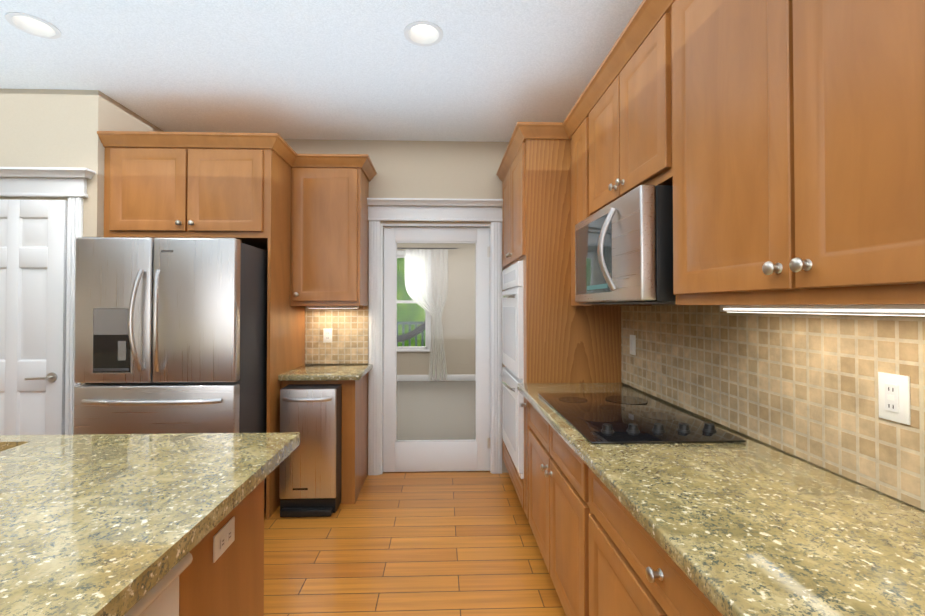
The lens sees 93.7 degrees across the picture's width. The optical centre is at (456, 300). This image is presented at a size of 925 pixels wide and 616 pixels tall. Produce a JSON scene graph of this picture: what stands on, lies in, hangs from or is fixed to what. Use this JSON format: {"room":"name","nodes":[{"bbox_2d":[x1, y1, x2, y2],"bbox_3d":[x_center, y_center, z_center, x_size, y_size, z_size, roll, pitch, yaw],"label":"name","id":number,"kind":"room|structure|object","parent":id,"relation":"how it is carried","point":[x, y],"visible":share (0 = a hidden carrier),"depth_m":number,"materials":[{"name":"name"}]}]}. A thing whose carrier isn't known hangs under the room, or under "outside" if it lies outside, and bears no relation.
{"room":"kitchen","nodes":[
{"label":"kitchen","id":0,"kind":"room"},
{"bbox_2d":[0,89,78,200],"bbox_3d":[-3.721,0.039,2.790,2.580,2.790,0.120,0,-1,-2],"label":"wall","id":1,"kind":"structure","parent":0,"point":[39,127],"depth_m":2.78,"materials":[{"name":"beige paint"}]},
{"bbox_2d":[0,199,67,434],"bbox_3d":[-2.796,0.394,2.708,0.624,2.062,0.088,0,-1,-2],"label":"pantry door","id":2,"kind":"structure","parent":1,"relation":"in","point":[33,258],"depth_m":2.73,"materials":[{"name":"white paint"}]},
{"bbox_2d":[0,167,95,434],"bbox_3d":[-2.801,0.302,2.717,0.967,2.262,0.080,0,-1,-2],"label":"door frame","id":3,"kind":"structure","parent":1,"relation":"attached to","point":[70,184],"depth_m":2.75,"materials":[{"name":"white paint"}]},
{"bbox_2d":[78,90,163,384],"bbox_3d":[-2.385,0.045,3.230,0.120,2.790,0.910,0,-1,-2],"label":"wall","id":4,"kind":"structure","parent":0,"point":[99,110],"depth_m":2.79,"materials":[{"name":"beige paint"}]},
{"bbox_2d":[0,0,642,141],"bbox_3d":[-1.897,-1.442,0.169,6.290,0.100,7.100,0,-1,-2],"label":"ceiling","id":5,"kind":"structure","parent":0,"point":[489,70],"depth_m":2.47,"materials":[{"name":"white paint"}]},
{"bbox_2d":[5,12,60,38],"bbox_3d":[-2.098,-1.397,2.153,0.200,0.076,0.200,0,-1,-2],"label":"recessed light","id":6,"kind":"object","parent":5,"relation":"in","point":[33,25],"visible":0.77,"depth_m":2.19,"materials":[{"name":"white paint"}]},
{"bbox_2d":[404,21,442,45],"bbox_3d":[-0.170,-1.396,2.218,0.200,0.076,0.200,0,-1,-2],"label":"recessed light","id":7,"kind":"object","parent":5,"relation":"in","point":[422,33],"visible":0.92,"depth_m":2.27,"materials":[{"name":"white paint"}]},
{"bbox_2d":[284,139,508,472],"bbox_3d":[-0.665,0.051,3.683,3.350,2.790,0.120,0,-1,-2],"label":"wall","id":8,"kind":"structure","parent":0,"point":[440,169],"depth_m":3.65,"materials":[{"name":"beige paint"}]},
{"bbox_2d":[290,167,368,305],"bbox_3d":[-0.990,-0.488,3.412,0.519,1.060,0.411,0,-1,-2],"label":"upper cabinet","id":9,"kind":"object","parent":8,"relation":"attached to","point":[329,237],"visible":1,"depth_m":3.24,"materials":[{"name":"brown wood"}]},
{"bbox_2d":[307,306,358,308],"bbox_3d":[-0.993,0.055,3.481,0.399,0.021,0.060,0,-1,-2],"label":"under-cabinet light","id":10,"kind":"object","parent":9,"relation":"attached to","point":[332,307],"visible":1,"depth_m":3.46,"materials":[{"name":"white paint"}]},
{"bbox_2d":[305,306,367,363],"bbox_3d":[-0.997,0.284,3.601,0.519,0.477,0.013,0,-1,-2],"label":"backsplash","id":11,"kind":"structure","parent":8,"relation":"attached to","point":[348,344],"depth_m":3.59,"materials":[{"name":"tile"}]},
{"bbox_2d":[323,328,331,342],"bbox_3d":[-1.067,0.290,3.587,0.072,0.116,0.009,0,-1,-2],"label":"outlet","id":12,"kind":"object","parent":11,"relation":"attached to","point":[327,335],"visible":1,"depth_m":3.58,"materials":[{"name":"white plastic"}]},
{"bbox_2d":[367,198,502,474],"bbox_3d":[-0.177,0.303,3.655,1.264,2.285,0.200,0,-1,-2],"label":"door frame","id":13,"kind":"structure","parent":8,"relation":"attached to","point":[433,210],"depth_m":3.62,"materials":[{"name":"white paint"}]},
{"bbox_2d":[383,227,489,471],"bbox_3d":[-0.162,0.409,3.676,0.910,2.061,0.049,0,-1,-2],"label":"door","id":14,"kind":"structure","parent":8,"relation":"in","point":[422,455],"depth_m":3.67,"materials":[{"name":"white paint"}]},
{"bbox_2d":[264,471,565,615],"bbox_3d":[-1.896,1.447,0.092,6.290,0.100,7.025,0,-1,-2],"label":"floor","id":15,"kind":"structure","parent":0,"point":[451,543],"depth_m":2.43,"materials":[{"name":"brown wood"}]},
{"bbox_2d":[73,237,267,510],"bbox_3d":[-1.734,0.538,2.903,0.900,1.795,1.034,0,-1,-2],"label":"fridge","id":16,"kind":"object","parent":15,"relation":"on","point":[170,335],"visible":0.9,"depth_m":2.47,"materials":[{"name":"grey metal"}]},
{"bbox_2d":[128,484,263,615],"bbox_3d":[-1.961,0.961,0.214,2.727,0.875,2.620,0,-1,-2],"label":"kitchen island","id":17,"kind":"object","parent":15,"relation":"on","point":[233,585],"depth_m":1.26,"materials":[{"name":"brown wood"}]},
{"bbox_2d":[0,432,299,615],"bbox_3d":[-0.998,0.501,0.183,0.910,0.045,2.880,0,-1,-2],"label":"island countertop","id":18,"kind":"structure","parent":17,"relation":"on","point":[90,524],"depth_m":1.03,"materials":[{"name":"beige stone"}]},
{"bbox_2d":[213,517,234,562],"bbox_3d":[-0.674,0.693,1.262,0.009,0.072,0.116,0,-1,-2],"label":"outlet","id":19,"kind":"object","parent":17,"relation":"attached to","point":[223,537],"visible":1,"depth_m":1.25,"materials":[{"name":"white plastic"}]},
{"bbox_2d":[97,131,376,518],"bbox_3d":[-1.490,0.178,3.192,1.665,2.522,0.800,0,-1,-2],"label":"cabinet","id":20,"kind":"object","parent":15,"relation":"on","point":[194,185],"visible":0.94,"depth_m":2.85,"materials":[{"name":"brown wood"}]},
{"bbox_2d":[279,384,341,516],"bbox_3d":[-1.011,1.018,3.195,0.374,0.834,0.685,0,-1,-2],"label":"trash compactor","id":21,"kind":"object","parent":15,"relation":"on","point":[310,477],"visible":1,"depth_m":2.91,"materials":[{"name":"grey metal"}]},
{"bbox_2d":[278,364,372,503],"bbox_3d":[-0.967,0.981,3.299,0.559,0.920,0.599,0,-1,-2],"label":"base cabinet","id":22,"kind":"object","parent":15,"relation":"on","point":[352,379],"visible":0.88,"depth_m":3.07,"materials":[{"name":"brown wood"}]},
{"bbox_2d":[521,399,580,615],"bbox_3d":[0.748,0.985,2.111,0.628,0.880,1.169,0,-1,-2],"label":"base cabinet","id":23,"kind":"object","parent":15,"relation":"on","point":[552,473],"depth_m":1.95,"materials":[{"name":"brown wood"}]},
{"bbox_2d":[499,139,621,509],"bbox_3d":[0.675,0.209,3.184,0.704,2.460,0.958,0,-1,-2],"label":"tall cabinet","id":24,"kind":"object","parent":15,"relation":"on","point":[550,334],"visible":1,"depth_m":2.71,"materials":[{"name":"brown wood"}]},
{"bbox_2d":[581,463,716,615],"bbox_3d":[0.785,0.970,1.007,0.628,0.880,1.040,0,-1,-2],"label":"base cabinet","id":25,"kind":"object","parent":15,"relation":"on","point":[623,574],"depth_m":1.23,"materials":[{"name":"brown wood"}]},
{"bbox_2d":[517,383,924,615],"bbox_3d":[0.762,0.511,1.102,0.668,0.040,3.200,0,-1,-2],"label":"countertop","id":26,"kind":"structure","parent":25,"relation":"on","point":[755,527],"depth_m":0.96,"materials":[{"name":"beige stone"}]},
{"bbox_2d":[538,393,745,443],"bbox_3d":[0.723,0.483,1.922,0.545,0.035,0.840,0,-1,-2],"label":"cooktop","id":27,"kind":"object","parent":26,"relation":"in","point":[610,418],"visible":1,"depth_m":1.77,"materials":[{"name":"black glass"}]},
{"bbox_2d":[397,381,475,471],"bbox_3d":[-0.316,1.525,5.943,4.400,0.104,4.565,0,-1,-2],"label":"floor carpet","id":28,"kind":"object","parent":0,"point":[449,397],"depth_m":5.80,"materials":[{"name":"beige carpet"}]},
{"bbox_2d":[397,243,475,374],"bbox_3d":[-0.390,0.112,8.184,4.160,2.790,0.120,0,-1,-2],"label":"wall","id":29,"kind":"structure","parent":0,"point":[458,296],"depth_m":8.13,"materials":[{"name":"paint"}]},
{"bbox_2d":[397,250,430,351],"bbox_3d":[-1.143,0.009,8.112,1.370,1.885,0.115,0,-1,-2],"label":"window","id":30,"kind":"structure","parent":29,"relation":"in","point":[427,326],"depth_m":8.12,"materials":[{"name":"white paint"}]},
{"bbox_2d":[397,248,457,380],"bbox_3d":[-1.084,0.249,7.998,2.200,2.452,0.050,0,-1,-2],"label":"sheer curtain","id":31,"kind":"object","parent":30,"relation":"hanging from","point":[441,281],"depth_m":8.02,"materials":[{"name":"white fabric"}]},
{"bbox_2d":[397,374,475,380],"bbox_3d":[-0.388,1.444,8.098,4.160,0.116,0.015,0,-1,-2],"label":"baseboard","id":32,"kind":"structure","parent":29,"relation":"attached to","point":[425,377],"depth_m":8.09,"materials":[{"name":"white paint"}]},
{"bbox_2d":[652,304,719,305],"bbox_3d":[1.186,0.004,0.253,0.120,2.790,7.100,0,-1,-2],"label":"wall","id":33,"kind":"structure","parent":0,"point":[680,305],"depth_m":2.11,"materials":[{"name":"beige paint"}]},
{"bbox_2d":[564,100,651,305],"bbox_3d":[0.874,-0.531,2.534,0.349,1.122,0.372,0,-1,-2],"label":"upper cabinet","id":34,"kind":"object","parent":33,"relation":"attached to","point":[574,130],"depth_m":2.54,"materials":[{"name":"brown wood"}]},
{"bbox_2d":[584,0,663,218],"bbox_3d":[0.894,-0.764,1.931,0.349,0.672,0.838,0,-1,-2],"label":"upper cabinet","id":35,"kind":"object","parent":33,"relation":"attached to","point":[624,105],"depth_m":1.84,"materials":[{"name":"brown wood"}]},
{"bbox_2d":[575,185,675,303],"bbox_3d":[0.821,-0.197,1.935,0.494,0.426,0.770,0,-1,-2],"label":"microwave","id":36,"kind":"object","parent":35,"relation":"attached to","point":[623,249],"visible":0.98,"depth_m":1.64,"materials":[{"name":"silver metal"}]},
{"bbox_2d":[621,306,924,509],"bbox_3d":[1.090,0.251,1.116,0.013,0.477,3.199,0,-1,-2],"label":"backsplash","id":37,"kind":"structure","parent":33,"relation":"attached to","point":[804,386],"depth_m":1.36,"materials":[{"name":"tile"}]},
{"bbox_2d":[630,335,635,354],"bbox_3d":[1.030,0.260,2.546,0.010,0.116,0.072,0,-1,-2],"label":"switch plate","id":38,"kind":"object","parent":37,"relation":"attached to","point":[632,344],"visible":1,"depth_m":2.53,"materials":[{"name":"white plastic"}]},
{"bbox_2d":[878,372,910,424],"bbox_3d":[1.079,0.240,1.074,0.010,0.116,0.072,0,-1,-2],"label":"outlet","id":39,"kind":"object","parent":37,"relation":"attached to","point":[894,397],"visible":1,"depth_m":1.07,"materials":[{"name":"white plastic"}]},
{"bbox_2d":[660,0,924,304],"bbox_3d":[0.926,-0.552,0.985,0.349,1.122,1.045,0,-1,-2],"label":"upper cabinet","id":40,"kind":"object","parent":33,"relation":"attached to","point":[778,146],"depth_m":0.96,"materials":[{"name":"brown wood"}]},
{"bbox_2d":[720,305,924,315],"bbox_3d":[0.951,0.022,0.980,0.082,0.023,0.990,0,-1,-2],"label":"under-cabinet light","id":41,"kind":"object","parent":40,"relation":"attached to","point":[900,310],"visible":1,"depth_m":1.04,"materials":[{"name":"white paint"}]},
{"label":"outside","id":42,"kind":"structure","parent":0,"visible":0},
{"bbox_2d":[397,258,424,346],"bbox_3d":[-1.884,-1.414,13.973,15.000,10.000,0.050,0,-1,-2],"label":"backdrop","id":43,"kind":"structure","parent":42,"point":[402,294],"depth_m":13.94,"materials":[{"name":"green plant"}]},
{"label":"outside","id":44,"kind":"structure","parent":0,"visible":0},
{"bbox_2d":[397,322,423,346],"bbox_3d":[-1.204,0.837,8.937,6.025,0.760,1.400,0,-1,-2],"label":"rail","id":45,"kind":"object","parent":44,"point":[415,323],"depth_m":9.51,"materials":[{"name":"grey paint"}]},
{"bbox_2d":[397,321,424,341],"bbox_3d":[-1.296,0.657,9.137,1.447,0.470,0.038,0,-1,-2],"label":"hammock","id":46,"kind":"object","parent":45,"relation":"hanging from","point":[421,327],"depth_m":9.13,"materials":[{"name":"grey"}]}
]}

